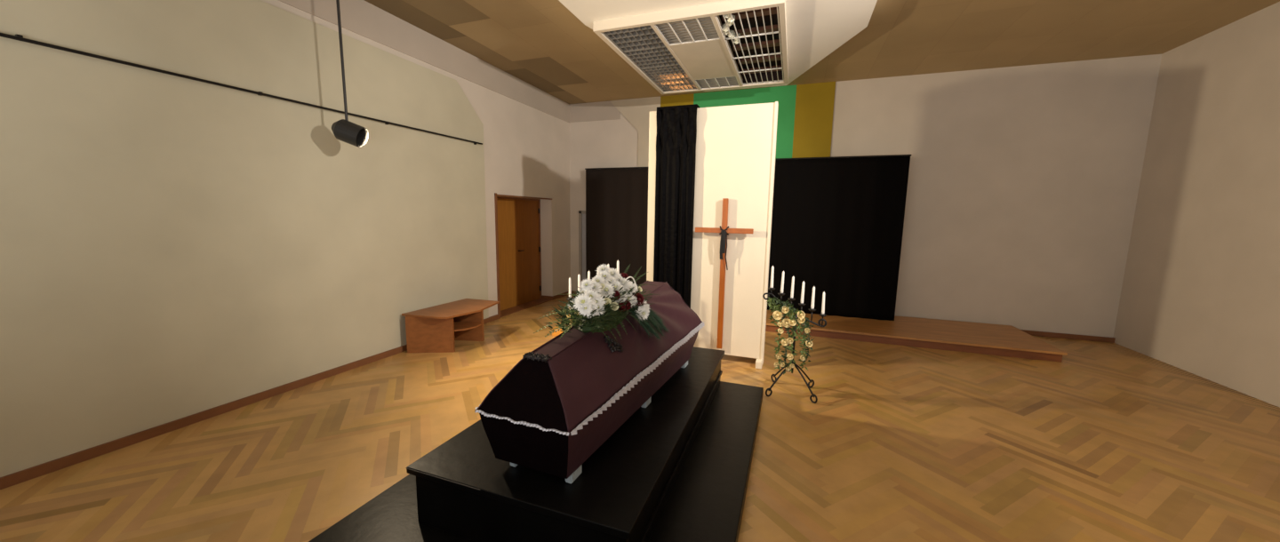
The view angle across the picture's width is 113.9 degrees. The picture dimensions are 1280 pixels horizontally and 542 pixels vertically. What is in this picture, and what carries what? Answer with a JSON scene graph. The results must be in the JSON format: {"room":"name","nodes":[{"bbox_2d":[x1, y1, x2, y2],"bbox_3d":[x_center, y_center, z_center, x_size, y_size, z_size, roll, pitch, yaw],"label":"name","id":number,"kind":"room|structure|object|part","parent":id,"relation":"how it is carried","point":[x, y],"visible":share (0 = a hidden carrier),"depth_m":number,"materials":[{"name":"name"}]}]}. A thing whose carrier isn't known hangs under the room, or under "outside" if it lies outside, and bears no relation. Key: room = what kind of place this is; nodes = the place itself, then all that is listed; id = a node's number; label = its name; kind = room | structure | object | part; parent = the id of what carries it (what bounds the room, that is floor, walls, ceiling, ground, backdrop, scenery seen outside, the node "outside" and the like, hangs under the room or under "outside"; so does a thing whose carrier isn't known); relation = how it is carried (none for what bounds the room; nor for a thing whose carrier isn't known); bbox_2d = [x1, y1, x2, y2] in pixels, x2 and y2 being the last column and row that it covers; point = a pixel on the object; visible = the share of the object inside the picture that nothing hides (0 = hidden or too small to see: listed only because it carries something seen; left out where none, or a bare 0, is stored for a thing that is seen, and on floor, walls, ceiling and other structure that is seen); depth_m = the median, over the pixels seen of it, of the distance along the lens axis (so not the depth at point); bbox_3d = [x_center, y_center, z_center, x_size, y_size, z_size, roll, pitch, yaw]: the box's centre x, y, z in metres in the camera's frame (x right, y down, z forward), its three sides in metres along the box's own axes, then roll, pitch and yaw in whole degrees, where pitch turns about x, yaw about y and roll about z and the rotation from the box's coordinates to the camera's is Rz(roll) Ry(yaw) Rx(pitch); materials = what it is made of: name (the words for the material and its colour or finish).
{"room":"funeral chapel","nodes":[
{"label":"funeral chapel","id":0,"kind":"room"},
{"bbox_2d":[260,0,570,317],"bbox_3d":[-3.279,-0.916,4.527,0.500,3.907,9.590,4,8,20],"label":"wall","id":1,"kind":"structure","parent":0,"point":[526,148],"depth_m":7.14,"materials":[{"name":"paint"}]},
{"bbox_2d":[0,32,482,144],"bbox_3d":[-3.280,-1.524,3.558,0.041,0.052,5.530,4,8,20],"label":"rail","id":2,"kind":"object","parent":1,"relation":"attached to","point":[19,37],"visible":1,"depth_m":3.16,"materials":[{"name":"black metal"}]},
{"bbox_2d":[0,0,488,477],"bbox_3d":[-3.519,-0.517,3.169,0.020,3.470,6.800,4,8,20],"label":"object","id":3,"kind":"structure","parent":1,"relation":"attached to","point":[172,248],"depth_m":3.28,"materials":[{"name":"paint"}]},
{"bbox_2d":[0,291,568,489],"bbox_3d":[-3.217,1.005,4.643,0.310,0.069,9.390,4,8,20],"label":"baseboard","id":4,"kind":"structure","parent":1,"relation":"attached to","point":[39,470],"depth_m":3.23,"materials":[{"name":"brown wood"}]},
{"bbox_2d":[278,0,569,122],"bbox_3d":[-3.045,-2.641,4.112,0.012,0.365,9.390,4,8,20],"label":"trim","id":5,"kind":"structure","parent":1,"relation":"attached to","point":[363,18],"depth_m":5.15,"materials":[{"name":"paint"}]},
{"bbox_2d":[494,192,551,318],"bbox_3d":[-2.153,-0.331,7.462,0.352,2.005,1.648,4,8,20],"label":"door","id":6,"kind":"structure","parent":1,"relation":"in","point":[517,220],"depth_m":7.59,"materials":[{"name":"brown wood"}]},
{"bbox_2d":[552,327,562,335],"bbox_3d":[-1.133,0.855,5.900,0.190,0.099,0.140,1,8,3],"label":"wooden crate","id":7,"kind":"object","parent":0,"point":[559,332],"visible":0.44,"depth_m":5.83,"materials":[{"name":"orange wood"}]},
{"bbox_2d":[0,294,1279,541],"bbox_3d":[0.901,1.321,3.050,9.220,0.001,9.695,4,8,20],"label":"floor","id":8,"kind":"structure","parent":0,"point":[1124,422],"depth_m":3.03,"materials":[{"name":"brown wood"}]},
{"bbox_2d":[401,298,500,353],"bbox_3d":[-2.360,0.710,5.422,0.695,0.477,1.098,4,8,20],"label":"coffee table","id":9,"kind":"object","parent":8,"relation":"on","point":[436,329],"visible":1,"depth_m":5.07,"materials":[{"name":"brown wood"}]},
{"bbox_3d":[-2.544,0.767,5.056,0.541,0.455,0.040,0,8,-6],"label":"panel","id":10,"kind":"part","parent":9,"relation":"part of","materials":[{"name":"brown wood"}]},
{"bbox_2d":[453,320,481,331],"bbox_3d":[-2.396,0.705,5.302,0.651,0.018,0.474,1,8,2],"label":"shelf","id":11,"kind":"object","parent":9,"relation":"attached to","point":[459,325],"depth_m":5.35,"materials":[{"name":"brown wood"}]},
{"bbox_3d":[-2.338,0.703,5.562,0.500,0.455,0.040,1,8,4],"label":"panel","id":12,"kind":"part","parent":9,"relation":"part of","materials":[{"name":"brown wood"}]},
{"bbox_2d":[308,346,763,541],"bbox_3d":[-0.362,1.151,2.585,1.945,0.419,3.590,4,8,20],"label":"catafalque","id":13,"kind":"object","parent":8,"relation":"on","point":[677,469],"visible":0.73,"depth_m":2.16,"materials":[{"name":"black laminate"}]},
{"bbox_2d":[474,280,704,483],"bbox_3d":[-0.177,0.543,2.835,0.788,0.724,1.996,4,8,22],"label":"coffin","id":14,"kind":"object","parent":13,"relation":"on","point":[566,396],"visible":0.79,"depth_m":2.08,"materials":[{"name":"wood"}]},
{"bbox_3d":[-0.500,0.418,2.025,0.147,0.029,0.055,4,8,22],"label":"ruched trim","id":15,"kind":"part","parent":14,"relation":"part of","materials":[{"name":"black fabric"}]},
{"bbox_2d":[533,264,670,342],"bbox_3d":[-0.200,0.237,2.621,0.487,0.561,1.154,6,9,35],"label":"funeral spray","id":16,"kind":"object","parent":14,"relation":"on","point":[603,303],"visible":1,"depth_m":2.48,"materials":[{"name":"white plant"}]},
{"bbox_2d":[584,167,648,286],"bbox_3d":[0.107,-0.684,8.083,2.590,2.607,0.100,4,8,20],"label":"curtain","id":17,"kind":"object","parent":8,"relation":"on","point":[616,198],"visible":0.42,"depth_m":8.22,"materials":[{"name":"black fabric"}]},
{"bbox_3d":[0.121,-1.961,7.892,2.590,0.024,0.024,4,8,20],"label":"curtain rail","id":18,"kind":"part","parent":17,"relation":"part of","materials":[{"name":"black metal"}]},
{"bbox_2d":[646,101,778,369],"bbox_3d":[0.787,-0.397,4.899,1.432,2.909,0.360,4,8,20],"label":"panel","id":19,"kind":"object","parent":8,"relation":"on","point":[736,144],"visible":0.73,"depth_m":4.71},
{"bbox_2d":[653,104,699,308],"bbox_3d":[0.419,-0.482,4.960,0.470,2.810,0.190,4,8,20],"label":"drape","id":20,"kind":"object","parent":19,"relation":"hanging from","point":[676,125],"visible":0.8,"depth_m":4.84,"materials":[{"name":"black fabric"}]},
{"bbox_2d":[695,198,753,348],"bbox_3d":[0.938,0.047,4.768,0.650,1.730,0.084,4,8,20],"label":"wooden cross","id":21,"kind":"object","parent":19,"relation":"attached to","point":[725,201],"visible":0.98,"depth_m":4.74,"materials":[{"name":"orange wood"}]},
{"bbox_2d":[719,225,728,270],"bbox_3d":[0.941,-0.258,4.694,0.115,0.494,0.062,4,8,20],"label":"ribbon","id":22,"kind":"object","parent":21,"relation":"attached to","point":[724,234],"visible":1,"depth_m":4.67,"materials":[{"name":"black fabric"}]},
{"bbox_3d":[1.433,-0.366,4.630,0.032,2.880,0.122,4,8,20],"label":"edge post","id":23,"kind":"part","parent":19,"relation":"part of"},
{"bbox_2d":[762,288,826,403],"bbox_3d":[1.473,0.682,4.038,0.590,1.022,0.452,4,8,20],"label":"candelabrum","id":24,"kind":"object","parent":8,"relation":"on","point":[771,289],"visible":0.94,"depth_m":3.99,"materials":[{"name":"black metal"}]},
{"bbox_2d":[770,265,774,287],"bbox_3d":[1.277,0.054,4.024,0.027,0.218,0.026,3,8,20],"label":"taper candle","id":25,"kind":"object","parent":24,"relation":"on","point":[772,268],"visible":1,"depth_m":4.02,"materials":[{"name":"white wax"}]},
{"bbox_3d":[1.340,1.044,4.012,0.319,0.307,0.017,-2,8,-23],"label":"leg","id":26,"kind":"part","parent":24,"relation":"part of","materials":[{"name":"black metal"}]},
{"bbox_3d":[1.431,1.019,4.212,0.017,0.307,0.306,-2,8,-20],"label":"leg","id":27,"kind":"part","parent":24,"relation":"part of","materials":[{"name":"black metal"}]},
{"bbox_2d":[777,292,785,301],"bbox_3d":[1.363,0.257,4.018,0.068,0.092,0.066,4,8,20],"label":"candle cup","id":28,"kind":"object","parent":24,"relation":"on","point":[781,294],"depth_m":4.00,"materials":[{"name":"black metal"}]},
{"bbox_2d":[780,270,784,293],"bbox_3d":[1.367,0.103,3.995,0.027,0.218,0.026,5,9,20],"label":"taper candle","id":29,"kind":"object","parent":24,"relation":"on","point":[783,273],"visible":1,"depth_m":3.99,"materials":[{"name":"white wax"}]},
{"bbox_2d":[766,296,814,374],"bbox_3d":[1.412,0.625,3.951,0.449,0.753,0.053,4,8,20],"label":"garland","id":30,"kind":"object","parent":24,"relation":"hanging from","point":[777,315],"visible":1,"depth_m":3.95,"materials":[{"name":"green plant"}]},
{"bbox_2d":[790,276,794,298],"bbox_3d":[1.454,0.151,3.969,0.027,0.218,0.026,4,9,20],"label":"taper candle","id":31,"kind":"object","parent":24,"relation":"on","point":[793,277],"visible":1,"depth_m":3.96,"materials":[{"name":"white wax"}]},
{"bbox_2d":[800,281,804,303],"bbox_3d":[1.541,0.199,3.943,0.027,0.218,0.026,4,9,20],"label":"taper candle","id":32,"kind":"object","parent":24,"relation":"on","point":[803,285],"visible":1,"depth_m":3.94,"materials":[{"name":"white wax"}]},
{"bbox_3d":[1.621,1.032,4.137,0.312,0.307,0.017,-3,8,-25],"label":"leg","id":33,"kind":"part","parent":24,"relation":"part of","materials":[{"name":"black metal"}]},
{"bbox_3d":[1.554,1.057,3.941,0.238,0.307,0.216,4,8,20],"label":"leg","id":34,"kind":"part","parent":24,"relation":"part of","materials":[{"name":"black metal"}]},
{"bbox_2d":[808,308,815,321],"bbox_3d":[1.625,0.420,3.941,0.068,0.128,0.066,4,8,20],"label":"candle cup","id":35,"kind":"object","parent":24,"relation":"on","point":[810,309],"depth_m":3.93,"materials":[{"name":"black metal"}]},
{"bbox_2d":[810,287,815,309],"bbox_3d":[1.629,0.247,3.919,0.027,0.218,0.026,4,8,20],"label":"taper candle","id":36,"kind":"object","parent":24,"relation":"on","point":[813,288],"visible":1,"depth_m":3.91,"materials":[{"name":"white wax"}]},
{"bbox_2d":[818,313,826,326],"bbox_3d":[1.713,0.464,3.915,0.068,0.119,0.066,4,8,20],"label":"candle cup","id":37,"kind":"object","parent":24,"relation":"on","point":[820,315],"depth_m":3.91,"materials":[{"name":"black metal"}]},
{"bbox_2d":[821,292,824,314],"bbox_3d":[1.714,0.296,3.893,0.027,0.218,0.026,3,7,20],"label":"taper candle","id":38,"kind":"object","parent":24,"relation":"on","point":[823,294],"visible":1,"depth_m":3.89,"materials":[{"name":"white wax"}]},
{"bbox_2d":[765,310,1067,355],"bbox_3d":[3.151,0.779,6.494,4.800,0.030,1.380,4,8,20],"label":"platform","id":39,"kind":"object","parent":8,"relation":"on","point":[967,333],"depth_m":5.93,"materials":[{"name":"brown wood"}]},
{"bbox_2d":[766,154,911,320],"bbox_3d":[2.888,-0.538,6.711,2.320,2.522,0.093,4,8,20],"label":"curtain","id":40,"kind":"object","parent":39,"relation":"on","point":[837,222],"visible":0.7,"depth_m":6.58,"materials":[{"name":"black fabric"}]},
{"bbox_3d":[2.900,-1.773,6.522,2.320,0.024,0.024,4,8,20],"label":"curtain rail","id":41,"kind":"part","parent":40,"relation":"part of","materials":[{"name":"black metal"}]},
{"bbox_2d":[765,325,1062,362],"bbox_3d":[3.155,0.842,6.517,4.740,0.099,1.350,4,8,20],"label":"trim","id":42,"kind":"structure","parent":39,"relation":"attached to","point":[1044,356],"depth_m":5.54,"materials":[{"name":"brown wood"}]},
{"bbox_3d":[-0.516,0.578,4.848,0.767,0.950,0.588,4,8,20],"label":"candelabrum","id":43,"kind":"object","parent":8,"relation":"on","visible":0},
{"bbox_2d":[568,278,571,298],"bbox_3d":[-0.824,0.194,4.906,0.031,0.251,0.030,3,7,20],"label":"taper candle","id":44,"kind":"object","parent":43,"relation":"on","point":[570,284],"visible":0.84,"depth_m":4.90,"materials":[{"name":"white wax"}]},
{"bbox_2d":[560,303,581,332],"bbox_3d":[-0.606,0.598,4.712,0.688,0.913,0.058,4,8,20],"label":"garland","id":45,"kind":"object","parent":43,"relation":"attached to","point":[567,304],"visible":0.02,"depth_m":4.79,"materials":[{"name":"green plant"}]},
{"bbox_2d":[577,273,580,290],"bbox_3d":[-0.709,0.155,4.855,0.031,0.251,0.030,3,9,20],"label":"taper candle","id":46,"kind":"object","parent":43,"relation":"on","point":[579,276],"visible":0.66,"depth_m":4.84,"materials":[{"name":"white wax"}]},
{"bbox_2d":[616,259,619,273],"bbox_3d":[-0.246,-0.001,4.668,0.031,0.251,0.030,3,7,20],"label":"taper candle","id":47,"kind":"object","parent":43,"relation":"on","point":[618,262],"visible":0.52,"depth_m":4.65,"materials":[{"name":"white wax"}]},
{"bbox_2d":[364,0,1279,103],"bbox_3d":[1.162,-2.531,2.408,9.079,0.001,9.689,4,8,20],"label":"ceiling","id":48,"kind":"structure","parent":0,"point":[978,26],"depth_m":5.07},
{"bbox_2d":[331,0,368,147],"bbox_3d":[-2.762,-1.980,3.893,0.294,1.604,0.200,0,8,-5],"label":"lamp","id":49,"kind":"object","parent":48,"relation":"hanging from","point":[343,130],"visible":1,"depth_m":3.90,"materials":[{"name":"black metal"}]},
{"bbox_2d":[592,0,788,94],"bbox_3d":[0.852,-2.815,5.365,1.975,0.221,2.510,4,8,20],"label":"ceiling light","id":50,"kind":"object","parent":48,"relation":"attached to","point":[732,44],"visible":1,"depth_m":4.98,"materials":[{"name":"beige paint"}]},
{"bbox_3d":[0.856,-2.738,5.434,0.609,0.030,1.316,4,8,20],"label":"panel","id":51,"kind":"part","parent":50,"relation":"part of","materials":[{"name":"paint"}]},
{"bbox_2d":[558,0,877,91],"bbox_3d":[0.228,-2.512,2.655,2.920,0.131,8.900,4,8,20],"label":"ceiling recess","id":52,"kind":"structure","parent":48,"relation":"attached to","point":[815,28],"depth_m":4.36,"materials":[{"name":"paint"}]},
{"bbox_2d":[569,54,1161,337],"bbox_3d":[2.713,-1.193,7.317,8.820,3.907,0.200,4,8,20],"label":"wall","id":53,"kind":"structure","parent":0,"point":[1023,182],"depth_m":6.21,"materials":[{"name":"paint"}]},
{"bbox_2d":[578,210,585,287],"bbox_3d":[-0.858,-0.346,8.611,0.880,1.770,0.049,4,8,20],"label":"door","id":54,"kind":"structure","parent":53,"relation":"in","point":[581,213],"depth_m":8.70,"materials":[{"name":"grey paint"}]},
{"bbox_2d":[569,100,620,122],"bbox_3d":[-0.903,-3.172,8.287,1.108,0.355,0.012,4,8,20],"label":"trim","id":55,"kind":"structure","parent":53,"relation":"attached to","point":[601,110],"depth_m":8.29,"materials":[{"name":"paint"}]},
{"bbox_2d":[610,96,660,167],"bbox_3d":[-0.122,-1.360,8.226,1.020,3.905,0.020,4,8,20],"label":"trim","id":56,"kind":"structure","parent":53,"relation":"attached to","point":[636,111],"depth_m":7.99,"materials":[{"name":"paint"}]},
{"bbox_2d":[660,93,693,106],"bbox_3d":[0.670,-2.449,7.793,0.630,1.605,0.020,4,8,20],"label":"trim","id":57,"kind":"structure","parent":53,"relation":"attached to","point":[681,100],"depth_m":7.69,"materials":[{"name":"yellow paint"}]},
{"bbox_2d":[693,84,796,158],"bbox_3d":[1.790,-2.377,7.388,1.755,1.605,0.020,4,8,20],"label":"trim","id":58,"kind":"structure","parent":53,"relation":"attached to","point":[786,95],"depth_m":7.16,"materials":[{"name":"green paint"}]},
{"bbox_2d":[792,81,835,158],"bbox_3d":[2.893,-2.306,6.989,0.595,1.605,0.020,4,8,20],"label":"trim","id":59,"kind":"structure","parent":53,"relation":"attached to","point":[814,102],"depth_m":6.95,"materials":[{"name":"yellow paint"}]},
{"bbox_2d":[571,290,1115,343],"bbox_3d":[2.647,0.724,7.447,8.800,0.069,0.020,4,8,20],"label":"baseboard","id":60,"kind":"structure","parent":53,"relation":"attached to","point":[1031,332],"depth_m":6.11,"materials":[{"name":"brown wood"}]},
{"bbox_2d":[1113,1,1279,407],"bbox_3d":[5.329,-0.359,1.414,0.200,3.907,9.590,4,8,20],"label":"wall","id":61,"kind":"structure","parent":0,"point":[1200,296],"depth_m":4.66,"materials":[{"name":"paint"}]}
]}

